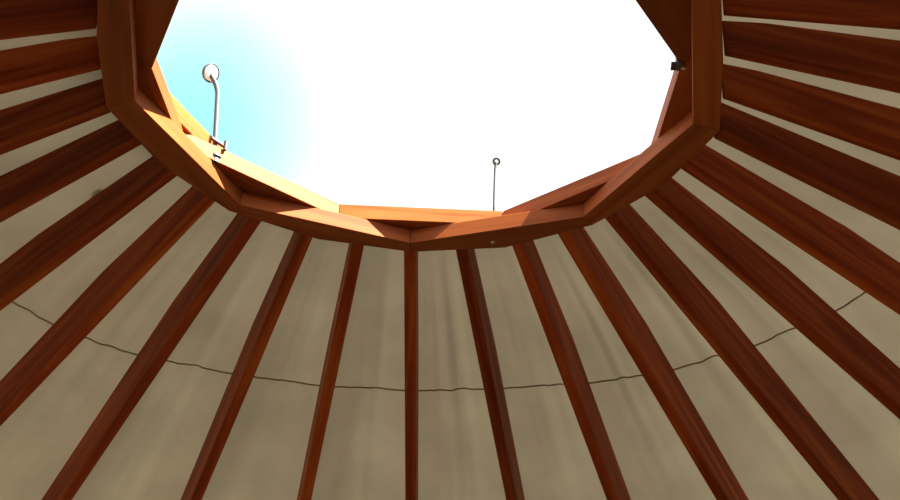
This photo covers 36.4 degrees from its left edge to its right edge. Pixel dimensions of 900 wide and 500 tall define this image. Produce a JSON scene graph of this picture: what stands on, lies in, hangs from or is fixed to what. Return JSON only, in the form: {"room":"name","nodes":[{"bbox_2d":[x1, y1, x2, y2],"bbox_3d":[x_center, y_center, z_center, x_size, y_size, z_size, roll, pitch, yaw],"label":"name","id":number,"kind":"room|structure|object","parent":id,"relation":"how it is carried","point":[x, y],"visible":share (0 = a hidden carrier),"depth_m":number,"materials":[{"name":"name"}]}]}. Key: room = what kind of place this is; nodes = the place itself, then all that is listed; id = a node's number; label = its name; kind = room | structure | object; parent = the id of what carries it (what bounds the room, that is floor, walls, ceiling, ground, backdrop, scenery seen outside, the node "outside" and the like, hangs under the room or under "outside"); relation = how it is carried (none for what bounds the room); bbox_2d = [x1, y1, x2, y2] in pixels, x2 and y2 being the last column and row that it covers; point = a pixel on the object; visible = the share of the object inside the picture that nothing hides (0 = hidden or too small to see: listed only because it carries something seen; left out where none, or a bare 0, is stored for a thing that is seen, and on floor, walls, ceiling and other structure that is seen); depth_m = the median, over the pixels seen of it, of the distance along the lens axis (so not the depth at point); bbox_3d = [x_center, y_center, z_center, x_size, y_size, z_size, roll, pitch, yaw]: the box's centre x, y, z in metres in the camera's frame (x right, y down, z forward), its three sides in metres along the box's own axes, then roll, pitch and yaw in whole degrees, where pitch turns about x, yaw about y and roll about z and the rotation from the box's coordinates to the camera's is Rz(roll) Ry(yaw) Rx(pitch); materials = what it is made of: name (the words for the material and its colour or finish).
{"room":"traditional dwelling","nodes":[
{"label":"traditional dwelling","id":0,"kind":"room"},
{"bbox_2d":[0,3,899,499],"bbox_3d":[-0.129,0.064,3.230,8.840,1.380,8.840,6,-32,-5],"label":"ceiling","id":1,"kind":"structure","parent":0,"point":[154,454],"depth_m":4.59,"materials":[{"name":"fabric"}]},
{"bbox_2d":[0,0,97,39],"bbox_3d":[-2.591,-0.278,2.813,3.440,1.472,0.038,9,-33,-9],"label":"rafter","id":2,"kind":"object","parent":1,"relation":"attached to","point":[18,18],"visible":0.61,"depth_m":3.39,"materials":[{"name":"brown wood"}]},
{"bbox_2d":[0,36,100,93],"bbox_3d":[-2.650,-0.018,3.229,3.437,1.471,0.038,3,-32,0],"label":"rafter","id":3,"kind":"object","parent":1,"relation":"attached to","point":[37,64],"visible":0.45,"depth_m":3.54,"materials":[{"name":"brown wood"}]},
{"bbox_2d":[0,79,109,154],"bbox_3d":[-2.625,0.252,3.646,3.407,1.461,0.038,-3,-33,10],"label":"rafter","id":4,"kind":"object","parent":1,"relation":"attached to","point":[26,123],"visible":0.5,"depth_m":3.69,"materials":[{"name":"brown wood"}]},
{"bbox_2d":[0,120,141,222],"bbox_3d":[-2.484,0.509,4.046,3.418,1.466,0.038,-10,-34,19],"label":"rafter","id":5,"kind":"object","parent":1,"relation":"attached to","point":[26,185],"visible":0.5,"depth_m":3.86,"materials":[{"name":"brown wood"}]},
{"bbox_2d":[0,156,176,310],"bbox_3d":[-2.254,0.758,4.422,3.415,1.465,0.038,-17,-37,29],"label":"rafter","id":6,"kind":"object","parent":1,"relation":"attached to","point":[67,236],"visible":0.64,"depth_m":4.05,"materials":[{"name":"brown wood"}]},
{"bbox_2d":[0,186,214,425],"bbox_3d":[-1.954,0.973,4.737,3.411,1.463,0.038,-26,-42,37],"label":"rafter","id":7,"kind":"object","parent":1,"relation":"attached to","point":[112,285],"visible":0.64,"depth_m":4.27,"materials":[{"name":"brown wood"}]},
{"bbox_2d":[42,213,260,499],"bbox_3d":[-1.586,1.153,4.995,0.038,1.464,3.413,22,-37,-28],"label":"rafter","id":8,"kind":"object","parent":1,"relation":"attached to","point":[196,292],"visible":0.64,"depth_m":4.46,"materials":[{"name":"brown wood"}]},
{"bbox_2d":[181,232,312,499],"bbox_3d":[-1.125,1.306,5.200,0.038,1.464,3.416,15,-34,-18],"label":"rafter","id":9,"kind":"object","parent":1,"relation":"attached to","point":[259,335],"visible":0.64,"depth_m":4.53,"materials":[{"name":"brown wood"}]},
{"bbox_2d":[297,243,363,499],"bbox_3d":[-0.651,1.399,5.313,0.038,1.468,3.424,8,-33,-8],"label":"rafter","id":10,"kind":"object","parent":1,"relation":"attached to","point":[354,253],"visible":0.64,"depth_m":4.55,"materials":[{"name":"brown wood"}]},
{"bbox_2d":[97,0,722,251],"bbox_3d":[-0.094,-0.490,3.596,1.647,0.162,1.620,3,-32,-1],"label":"ring","id":11,"kind":"object","parent":1,"relation":"attached to","point":[130,33],"visible":1,"depth_m":3.88,"materials":[{"name":"brown wood"}]},
{"bbox_2d":[202,63,227,165],"bbox_3d":[-0.701,-0.405,4.070,0.112,0.365,0.057,3,-32,-1],"label":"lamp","id":12,"kind":"object","parent":11,"relation":"on","point":[210,72],"visible":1,"depth_m":4.10,"materials":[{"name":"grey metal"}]},
{"bbox_2d":[492,157,500,210],"bbox_3d":[0.143,-0.187,4.333,0.028,0.244,0.026,3,-32,-1],"label":"bracket","id":13,"kind":"object","parent":11,"relation":"attached to","point":[496,161],"visible":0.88,"depth_m":4.35,"materials":[{"name":"grey metal"}]},
{"bbox_2d":[404,251,418,499],"bbox_3d":[-0.150,1.449,5.350,0.038,1.464,3.417,2,-32,1],"label":"rafter","id":14,"kind":"object","parent":1,"relation":"attached to","point":[411,340],"visible":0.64,"depth_m":4.55,"materials":[{"name":"brown wood"}]},
{"bbox_2d":[456,249,524,499],"bbox_3d":[0.342,1.440,5.299,0.038,1.468,3.426,-4,-33,11],"label":"rafter","id":15,"kind":"object","parent":1,"relation":"attached to","point":[485,346],"visible":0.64,"depth_m":4.55,"materials":[{"name":"brown wood"}]},
{"bbox_2d":[513,240,630,499],"bbox_3d":[0.793,1.389,5.180,0.038,1.465,3.418,-10,-34,19],"label":"rafter","id":16,"kind":"object","parent":1,"relation":"attached to","point":[559,337],"visible":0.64,"depth_m":4.51,"materials":[{"name":"brown wood"}]},
{"bbox_2d":[558,227,748,499],"bbox_3d":[1.235,1.282,4.978,0.038,1.467,3.422,-17,-37,28],"label":"rafter","id":17,"kind":"object","parent":1,"relation":"attached to","point":[630,326],"visible":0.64,"depth_m":4.43,"materials":[{"name":"brown wood"}]},
{"bbox_2d":[605,204,878,499],"bbox_3d":[1.617,1.137,4.716,0.038,1.466,3.419,-25,-42,37],"label":"rafter","id":18,"kind":"object","parent":1,"relation":"attached to","point":[697,303],"visible":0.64,"depth_m":4.30,"materials":[{"name":"brown wood"}]},
{"bbox_2d":[645,178,899,418],"bbox_3d":[1.953,0.938,4.373,3.420,1.466,0.038,22,-37,-27],"label":"rafter","id":19,"kind":"object","parent":1,"relation":"attached to","point":[755,267],"visible":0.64,"depth_m":4.07,"materials":[{"name":"brown wood"}]},
{"bbox_2d":[681,145,899,314],"bbox_3d":[2.189,0.721,4.011,3.416,1.465,0.038,15,-34,-18],"label":"rafter","id":20,"kind":"object","parent":1,"relation":"attached to","point":[830,242],"visible":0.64,"depth_m":3.86,"materials":[{"name":"brown wood"}]},
{"bbox_2d":[714,102,899,229],"bbox_3d":[2.350,0.474,3.602,3.402,1.460,0.038,9,-33,-9],"label":"rafter","id":21,"kind":"object","parent":1,"relation":"attached to","point":[868,188],"visible":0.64,"depth_m":3.67,"materials":[{"name":"brown wood"}]},
{"bbox_2d":[722,21,899,92],"bbox_3d":[2.347,-0.055,2.774,3.439,1.472,0.038,-3,-33,10],"label":"rafter","id":22,"kind":"object","parent":1,"relation":"attached to","point":[874,62],"visible":0.98,"depth_m":3.34,"materials":[{"name":"brown wood"}]},
{"bbox_2d":[722,64,899,160],"bbox_3d":[2.391,0.214,3.195,3.431,1.469,0.038,3,-32,0],"label":"rafter","id":23,"kind":"object","parent":1,"relation":"attached to","point":[870,125],"visible":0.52,"depth_m":3.51,"materials":[{"name":"brown wood"}]},
{"bbox_2d":[722,0,899,29],"bbox_3d":[2.218,-0.312,2.374,3.428,1.468,0.038,-10,-34,19],"label":"rafter","id":24,"kind":"object","parent":1,"relation":"attached to","point":[884,14],"visible":1,"depth_m":3.15,"materials":[{"name":"brown wood"}]}
]}

